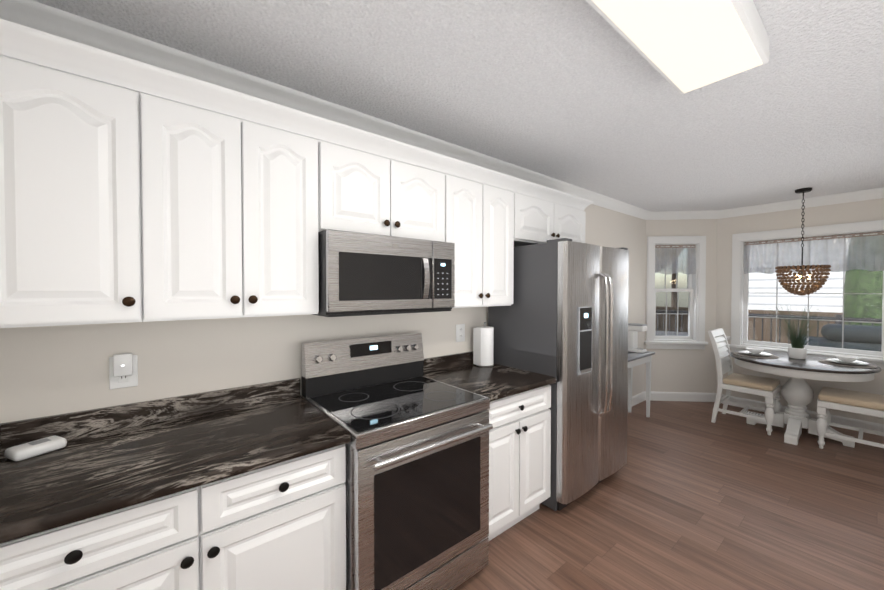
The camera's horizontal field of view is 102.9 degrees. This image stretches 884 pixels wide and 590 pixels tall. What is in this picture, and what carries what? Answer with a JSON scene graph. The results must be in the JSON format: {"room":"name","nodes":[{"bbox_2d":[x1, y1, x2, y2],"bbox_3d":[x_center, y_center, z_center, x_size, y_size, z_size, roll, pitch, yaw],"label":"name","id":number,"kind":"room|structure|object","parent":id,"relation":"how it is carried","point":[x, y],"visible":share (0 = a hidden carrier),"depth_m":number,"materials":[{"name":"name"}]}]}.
{"room":"kitchen","nodes":[
{"label":"kitchen","id":0,"kind":"room"},
{"bbox_2d":[0,198,883,423],"bbox_3d":[1.730,0.203,2.059,6.490,2.510,3.200,-1,1,-39],"label":"wall","id":1,"kind":"structure","parent":0,"point":[45,371],"depth_m":1.86,"materials":[{"name":"white paint"}]},
{"bbox_2d":[0,18,171,327],"bbox_3d":[-1.297,-0.351,1.254,0.475,0.896,0.327,-1,1,-39],"label":"upper cabinet","id":2,"kind":"object","parent":1,"relation":"attached to","point":[132,190],"depth_m":1.14,"materials":[{"name":"white wood"}]},
{"bbox_2d":[109,353,137,389],"bbox_3d":[-1.308,0.312,1.445,0.088,0.144,0.039,-1,1,-39],"label":"outlet","id":3,"kind":"object","parent":1,"relation":"attached to","point":[123,370],"visible":1,"depth_m":1.44,"materials":[{"name":"white plastic"}]},
{"bbox_2d":[168,70,323,320],"bbox_3d":[-0.939,-0.356,1.543,0.692,0.896,0.327,-1,1,-39],"label":"upper cabinet","id":4,"kind":"object","parent":1,"relation":"attached to","point":[246,172],"depth_m":1.43,"materials":[{"name":"white wood"}]},
{"bbox_2d":[324,118,447,241],"bbox_3d":[-0.376,-0.557,1.994,0.755,0.508,0.327,-1,1,-39],"label":"upper cabinet","id":5,"kind":"object","parent":1,"relation":"attached to","point":[374,183],"depth_m":1.83,"materials":[{"name":"white wood"}]},
{"bbox_2d":[312,229,454,316],"bbox_3d":[-0.340,-0.103,1.958,0.749,0.396,0.439,-1,1,-39],"label":"microwave","id":6,"kind":"object","parent":5,"relation":"attached to","point":[361,274],"visible":1,"depth_m":1.74,"materials":[{"name":"silver metal"}]},
{"bbox_2d":[0,0,883,219],"bbox_3d":[1.730,-1.004,2.038,6.190,0.094,2.900,-1,1,-39],"label":"crown molding","id":7,"kind":"structure","parent":1,"relation":"attached to","point":[51,20],"depth_m":1.83,"materials":[{"name":"white wood"}]},
{"bbox_2d":[456,324,464,341],"bbox_3d":[0.138,0.284,2.631,0.088,0.132,0.010,-1,1,-39],"label":"electrical outlet plate","id":8,"kind":"object","parent":1,"relation":"attached to","point":[460,332],"visible":1,"depth_m":2.63,"materials":[{"name":"white plastic"}]},
{"bbox_2d":[448,158,515,307],"bbox_3d":[0.165,-0.371,2.434,0.633,0.896,0.327,-1,1,-39],"label":"upper cabinet","id":9,"kind":"object","parent":1,"relation":"attached to","point":[481,200],"depth_m":2.30,"materials":[{"name":"white wood"}]},
{"bbox_2d":[516,178,587,246],"bbox_3d":[0.791,-0.614,2.935,0.973,0.426,0.327,-1,1,-39],"label":"upper cabinet","id":10,"kind":"object","parent":1,"relation":"attached to","point":[543,213],"depth_m":2.75,"materials":[{"name":"white wood"}]},
{"bbox_2d":[644,236,707,348],"bbox_3d":[3.110,-0.030,4.737,0.786,1.498,0.200,0,1,5],"label":"window","id":11,"kind":"structure","parent":1,"relation":"in","point":[696,290],"depth_m":4.68,"materials":[{"name":"white wood"}]},
{"bbox_2d":[655,245,695,274],"bbox_3d":[3.108,-0.471,4.711,0.526,0.394,0.066,0,1,4],"label":"valance curtain","id":12,"kind":"object","parent":11,"relation":"attached to","point":[671,259],"visible":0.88,"depth_m":4.71,"materials":[{"name":"beige fabric"}]},
{"bbox_2d":[627,336,883,431],"bbox_3d":[1.730,1.016,2.071,6.189,0.885,2.899,-1,1,-39],"label":"baseboard","id":13,"kind":"structure","parent":1,"relation":"attached to","point":[679,396],"depth_m":4.51,"materials":[{"name":"white wood"}]},
{"bbox_2d":[729,220,883,368],"bbox_3d":[4.184,-0.011,4.023,0.200,1.513,1.406,-1,1,-39],"label":"window","id":14,"kind":"structure","parent":1,"relation":"in","point":[739,309],"depth_m":4.14,"materials":[{"name":"white"}]},
{"bbox_2d":[744,231,883,273],"bbox_3d":[4.169,-0.454,4.004,0.068,0.404,1.146,-1,1,-39],"label":"valance curtain","id":15,"kind":"object","parent":14,"relation":"attached to","point":[847,252],"visible":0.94,"depth_m":3.92,"materials":[{"name":"beige fabric"}]},
{"bbox_2d":[33,0,883,211],"bbox_3d":[1.714,-1.111,2.024,6.750,0.120,3.500,-1,1,-39],"label":"ceiling","id":16,"kind":"structure","parent":0,"point":[584,94],"depth_m":1.75,"materials":[{"name":"white paint"}]},
{"bbox_2d":[586,0,769,93],"bbox_3d":[0.743,-0.982,1.152,1.240,0.106,0.310,-1,1,-39],"label":"light fixture","id":17,"kind":"object","parent":16,"relation":"attached to","point":[682,46],"visible":1,"depth_m":1.27,"materials":[{"name":"white plastic"}]},
{"bbox_2d":[775,188,830,295],"bbox_3d":[3.676,-0.533,3.593,0.399,1.084,0.398,-1,1,-39],"label":"pendant light","id":18,"kind":"object","parent":16,"relation":"hanging from","point":[816,285],"visible":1,"depth_m":3.54,"materials":[{"name":"brown wood"}]},
{"bbox_2d":[453,400,883,589],"bbox_3d":[1.714,1.488,2.067,6.750,0.060,3.500,-1,1,-39],"label":"floor","id":19,"kind":"structure","parent":0,"point":[689,495],"depth_m":2.28,"materials":[{"name":"wood"}]},
{"bbox_2d":[0,444,345,589],"bbox_3d":[-0.974,1.030,1.331,1.041,0.878,0.649,-1,1,-39],"label":"base cabinet","id":20,"kind":"object","parent":19,"relation":"on","point":[280,526],"visible":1,"depth_m":1.14,"materials":[{"name":"white wood"}]},
{"bbox_2d":[0,378,350,543],"bbox_3d":[-0.972,0.523,1.321,1.044,0.134,0.653,-1,1,-39],"label":"countertop","id":21,"kind":"structure","parent":20,"relation":"on","point":[107,459],"depth_m":1.26,"materials":[{"name":"stone"}]},
{"bbox_2d":[4,435,66,460],"bbox_3d":[-1.410,0.531,1.226,0.086,0.036,0.130,0,1,22],"label":"remote control","id":22,"kind":"object","parent":21,"relation":"on","point":[24,451],"visible":1,"depth_m":1.20,"materials":[{"name":"white plastic"}]},
{"bbox_2d":[301,332,492,589],"bbox_3d":[-0.228,0.859,1.839,0.751,1.204,0.729,-1,1,-39],"label":"range","id":23,"kind":"object","parent":19,"relation":"on","point":[417,482],"visible":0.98,"depth_m":1.64,"materials":[{"name":"silver metal"}]},
{"bbox_2d":[487,385,550,540],"bbox_3d":[0.278,1.014,2.341,0.655,0.878,0.649,-1,1,-39],"label":"base cabinet","id":24,"kind":"object","parent":19,"relation":"on","point":[519,461],"visible":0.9,"depth_m":2.11,"materials":[{"name":"white wood"}]},
{"bbox_2d":[423,351,555,401],"bbox_3d":[0.279,0.506,2.331,0.660,0.134,0.653,-1,1,-39],"label":"countertop","id":25,"kind":"structure","parent":24,"relation":"on","point":[464,372],"depth_m":2.30,"materials":[{"name":"stone"}]},
{"bbox_2d":[473,322,494,366],"bbox_3d":[0.320,0.363,2.639,0.150,0.326,0.150,-1,1,-39],"label":"paper towel holder","id":26,"kind":"object","parent":25,"relation":"on","point":[483,346],"visible":1,"depth_m":2.58,"materials":[{"name":"white paper"}]},
{"bbox_2d":[488,238,628,510],"bbox_3d":[0.955,0.536,2.773,0.910,1.819,0.752,-1,1,-39],"label":"fridge","id":27,"kind":"object","parent":19,"relation":"on","point":[562,319],"visible":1,"depth_m":2.43,"materials":[{"name":"grey metal"}]},
{"bbox_2d":[628,351,654,416],"bbox_3d":[2.051,1.045,3.951,0.850,0.761,0.310,-1,1,-39],"label":"side table","id":28,"kind":"object","parent":19,"relation":"on","point":[635,359],"visible":0.42,"depth_m":4.09,"materials":[{"name":"grey wood"}]},
{"bbox_2d":[628,323,646,352],"bbox_3d":[2.259,0.498,4.108,0.136,0.325,0.207,-1,1,-39],"label":"coffee maker","id":29,"kind":"object","parent":28,"relation":"on","point":[634,329],"visible":0.75,"depth_m":4.08,"materials":[{"name":"white plastic"}]},
{"bbox_2d":[708,328,780,434],"bbox_3d":[3.344,0.917,3.901,0.466,1.018,0.557,-1,1,-39],"label":"chair","id":30,"kind":"object","parent":19,"relation":"on","point":[769,389],"visible":0.88,"depth_m":3.87,"materials":[{"name":"white wood"}]},
{"bbox_2d":[744,411,764,415],"bbox_3d":[3.745,1.417,4.168,0.120,0.010,0.270,-1,1,-39],"label":"floor vent","id":31,"kind":"object","parent":19,"relation":"in","point":[752,413],"visible":0.42,"depth_m":4.20,"materials":[{"name":"white plastic"}]},
{"bbox_2d":[730,350,880,447],"bbox_3d":[3.664,1.045,3.634,1.080,0.770,1.080,-1,1,-39],"label":"dining table","id":32,"kind":"object","parent":19,"relation":"on","point":[797,393],"visible":0.92,"depth_m":3.51,"materials":[{"name":"white wood"}]},
{"bbox_2d":[733,348,778,358],"bbox_3d":[3.401,0.619,3.825,0.376,0.072,0.376,-1,1,-39],"label":"place setting","id":33,"kind":"object","parent":32,"relation":"on","point":[755,352],"visible":1,"depth_m":3.79,"materials":[{"name":"white ceramic"}]},
{"bbox_2d":[765,304,841,358],"bbox_3d":[3.729,0.375,3.677,0.606,0.565,0.626,-1,1,-39],"label":"potted plant","id":34,"kind":"object","parent":32,"relation":"on","point":[797,350],"visible":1,"depth_m":3.64,"materials":[{"name":"green plant"}]},
{"bbox_2d":[818,355,876,367],"bbox_3d":[3.887,0.627,3.382,0.376,0.072,0.376,-1,1,-39],"label":"place setting","id":35,"kind":"object","parent":32,"relation":"on","point":[846,361],"visible":1,"depth_m":3.34,"materials":[{"name":"white ceramic"}]},
{"bbox_2d":[816,387,883,448],"bbox_3d":[3.852,0.928,3.224,0.466,1.018,0.557,-1,1,-39],"label":"bench","id":36,"kind":"object","parent":19,"relation":"on","point":[864,403],"visible":0.92,"depth_m":3.23,"materials":[{"name":"white wood"}]},
{"label":"outside","id":37,"kind":"structure","parent":0,"visible":0},
{"bbox_3d":[12.029,2.538,12.275,85.000,0.100,80.000,-1,1,-39],"label":"ground","id":38,"kind":"structure","parent":37,"visible":0},
{"bbox_2d":[671,273,677,306],"bbox_3d":[13.610,-2.548,10.575,25.396,10.136,33.665,-1,1,-39],"label":"trees","id":39,"kind":"object","parent":38,"relation":"on","point":[673,300],"depth_m":17.95,"materials":[{"name":"green plant"}]},
{"bbox_2d":[656,306,841,343],"bbox_3d":[8.883,1.477,8.432,0.100,2.150,30.000,-1,1,-39],"label":"fence","id":40,"kind":"object","parent":38,"relation":"on","point":[766,335],"depth_m":9.06,"materials":[{"name":"brown wood"}]},
{"bbox_2d":[748,271,842,312],"bbox_3d":[17.605,-2.049,8.473,9.800,9.200,16.000,-1,1,-39],"label":"neighbouring house","id":41,"kind":"structure","parent":38,"relation":"on","point":[764,286],"depth_m":10.37,"materials":[{"name":"white"}]},
{"bbox_2d":[844,269,882,325],"bbox_3d":[9.867,0.117,4.558,2.940,5.000,6.170,-1,1,-39],"label":"hedge","id":42,"kind":"object","parent":38,"relation":"on","point":[870,282],"depth_m":6.45,"materials":[{"name":"green plant"}]},
{"bbox_3d":[5.500,2.066,5.197,3.240,1.080,9.200,-1,1,-39],"label":"deck","id":43,"kind":"object","parent":38,"relation":"on","visible":0},
{"bbox_2d":[655,331,687,335],"bbox_3d":[4.415,1.122,6.876,1.800,0.750,1.500,1,1,34],"label":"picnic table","id":44,"kind":"object","parent":43,"relation":"on","point":[657,333],"depth_m":6.84,"materials":[{"name":"grey wood"}]},
{"bbox_2d":[656,310,881,343],"bbox_3d":[6.662,0.921,6.084,0.080,1.179,9.036,-1,1,-39],"label":"railing","id":45,"kind":"object","parent":43,"relation":"on","point":[815,317],"depth_m":6.51,"materials":[{"name":"black wood"}]},
{"bbox_2d":[796,324,881,351],"bbox_3d":[5.604,0.974,4.684,1.360,1.120,0.600,1,1,42],"label":"outdoor sofa","id":46,"kind":"object","parent":43,"relation":"on","point":[855,343],"depth_m":4.59,"materials":[{"name":"grey fabric"}]}
]}

